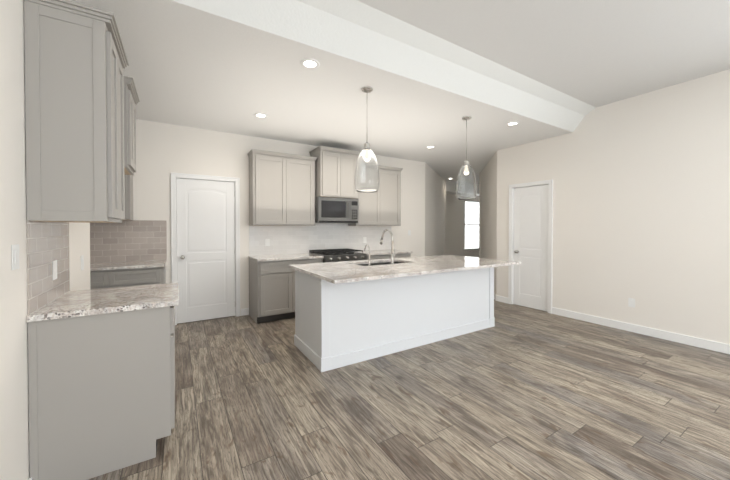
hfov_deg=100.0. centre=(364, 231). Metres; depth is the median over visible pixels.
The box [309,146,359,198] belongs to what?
upper cabinet
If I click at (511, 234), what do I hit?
door frame
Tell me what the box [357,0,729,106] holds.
ceiling
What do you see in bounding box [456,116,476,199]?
pendant light
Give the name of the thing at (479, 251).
wall
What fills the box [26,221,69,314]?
backsplash
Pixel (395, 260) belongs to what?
sink
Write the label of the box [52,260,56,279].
outlet
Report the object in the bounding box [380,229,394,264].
kitchen faucet
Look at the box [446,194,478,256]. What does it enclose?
wall
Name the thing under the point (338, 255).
gas range
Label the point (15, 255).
light switch
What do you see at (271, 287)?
base cabinet
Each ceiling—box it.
[69,0,571,183]
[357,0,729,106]
[446,180,478,195]
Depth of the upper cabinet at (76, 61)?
1.61 m
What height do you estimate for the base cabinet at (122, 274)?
0.888 m
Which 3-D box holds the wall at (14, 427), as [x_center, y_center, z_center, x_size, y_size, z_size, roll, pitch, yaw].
[-0.675,-0.268,-0.270,0.150,3.250,6.700,0,1,-32]
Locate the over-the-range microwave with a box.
[315,197,358,222]
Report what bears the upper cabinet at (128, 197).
attached to the wall at (164, 151)
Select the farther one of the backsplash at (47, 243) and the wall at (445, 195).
the wall at (445, 195)
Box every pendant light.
[354,86,379,192]
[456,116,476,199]
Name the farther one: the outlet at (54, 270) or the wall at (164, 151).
the wall at (164, 151)
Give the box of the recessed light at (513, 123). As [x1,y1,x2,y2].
[506,121,518,125]
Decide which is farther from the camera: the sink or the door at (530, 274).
the door at (530, 274)
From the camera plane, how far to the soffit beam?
2.69 m
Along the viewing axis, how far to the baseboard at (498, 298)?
5.59 m
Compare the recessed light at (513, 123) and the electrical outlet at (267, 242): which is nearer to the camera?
the recessed light at (513, 123)
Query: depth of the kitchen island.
3.32 m
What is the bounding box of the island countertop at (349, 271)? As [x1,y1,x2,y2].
[289,255,516,282]
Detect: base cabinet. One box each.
[26,283,178,479]
[90,268,117,288]
[118,268,165,286]
[248,253,323,323]
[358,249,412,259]
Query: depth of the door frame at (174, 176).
4.44 m
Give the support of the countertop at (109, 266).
on the base cabinet at (122, 274)
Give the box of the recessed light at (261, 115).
[254,113,267,117]
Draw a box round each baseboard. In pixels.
[494,293,507,302]
[552,307,729,353]
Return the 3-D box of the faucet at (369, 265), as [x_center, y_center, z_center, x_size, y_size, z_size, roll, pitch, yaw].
[0.025,0.275,3.494,0.034,0.242,0.131,0,1,-32]
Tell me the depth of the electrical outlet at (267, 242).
4.90 m
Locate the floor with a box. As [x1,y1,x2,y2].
[88,299,729,479]
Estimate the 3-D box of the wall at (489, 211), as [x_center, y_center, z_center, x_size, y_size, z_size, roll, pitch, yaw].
[2.781,-0.346,6.762,0.150,3.250,2.300,0,1,13]
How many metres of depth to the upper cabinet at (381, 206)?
5.70 m
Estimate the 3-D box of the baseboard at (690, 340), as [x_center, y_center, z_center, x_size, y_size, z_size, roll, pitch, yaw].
[4.415,1.275,2.439,0.018,0.105,5.610,0,1,-32]
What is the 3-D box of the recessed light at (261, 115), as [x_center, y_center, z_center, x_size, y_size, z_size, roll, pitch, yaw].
[-1.317,-1.464,3.874,0.168,0.008,0.168,0,1,-32]
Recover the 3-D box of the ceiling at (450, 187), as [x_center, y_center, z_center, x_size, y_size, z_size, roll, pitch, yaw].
[4.192,-1.385,10.771,7.000,0.320,0.840,0,1,-32]
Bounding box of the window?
[463,200,478,249]
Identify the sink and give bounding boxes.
[361,259,400,266]
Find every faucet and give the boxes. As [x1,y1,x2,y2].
[364,245,370,266]
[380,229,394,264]
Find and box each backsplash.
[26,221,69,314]
[90,220,166,262]
[249,223,390,255]
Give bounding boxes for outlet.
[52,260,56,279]
[265,239,269,245]
[628,298,634,307]
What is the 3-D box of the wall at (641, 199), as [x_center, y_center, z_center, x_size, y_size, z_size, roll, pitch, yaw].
[4.509,-0.303,2.954,0.700,3.250,6.780,0,1,-32]
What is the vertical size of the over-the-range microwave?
0.418 m
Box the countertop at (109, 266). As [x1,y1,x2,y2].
[90,260,165,271]
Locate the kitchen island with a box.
[289,267,494,371]
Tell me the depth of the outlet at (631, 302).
3.99 m
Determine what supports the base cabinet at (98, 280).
on the floor
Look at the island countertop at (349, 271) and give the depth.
3.35 m
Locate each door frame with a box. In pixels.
[171,173,239,324]
[508,179,552,313]
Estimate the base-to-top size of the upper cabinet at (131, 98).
0.694 m
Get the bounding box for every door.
[176,178,234,323]
[513,185,548,311]
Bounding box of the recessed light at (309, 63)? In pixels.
[300,58,319,68]
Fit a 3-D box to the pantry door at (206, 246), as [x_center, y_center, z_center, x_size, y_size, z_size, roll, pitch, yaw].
[-2.300,0.278,4.473,0.764,2.038,0.099,0,1,-32]
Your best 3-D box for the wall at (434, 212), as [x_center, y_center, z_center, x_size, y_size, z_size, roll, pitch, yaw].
[1.776,-0.359,7.936,0.150,3.250,2.700,0,1,23]
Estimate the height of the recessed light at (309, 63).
0.008 m
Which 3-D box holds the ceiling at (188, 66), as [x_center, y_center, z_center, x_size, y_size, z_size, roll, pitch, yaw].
[2.118,-1.738,6.974,14.500,0.470,5.140,0,1,-32]
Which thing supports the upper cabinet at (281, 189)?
attached to the wall at (164, 151)
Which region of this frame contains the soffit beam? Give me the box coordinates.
[172,0,595,131]
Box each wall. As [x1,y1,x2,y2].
[0,0,89,479]
[133,119,424,315]
[425,163,443,255]
[444,180,446,254]
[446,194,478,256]
[478,172,480,257]
[481,152,496,294]
[497,69,729,343]
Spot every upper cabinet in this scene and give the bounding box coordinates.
[24,0,128,222]
[124,76,139,174]
[125,175,132,219]
[247,149,316,225]
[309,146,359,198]
[348,165,402,225]
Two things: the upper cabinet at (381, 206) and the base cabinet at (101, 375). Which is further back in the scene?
the upper cabinet at (381, 206)
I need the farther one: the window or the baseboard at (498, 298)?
the window
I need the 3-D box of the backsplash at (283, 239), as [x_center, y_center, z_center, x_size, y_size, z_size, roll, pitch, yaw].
[-0.635,0.104,5.478,2.740,0.540,0.007,0,1,-32]
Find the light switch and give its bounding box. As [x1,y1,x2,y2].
[11,244,19,269]
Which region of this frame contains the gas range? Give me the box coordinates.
[309,248,366,262]
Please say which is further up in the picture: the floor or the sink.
the sink

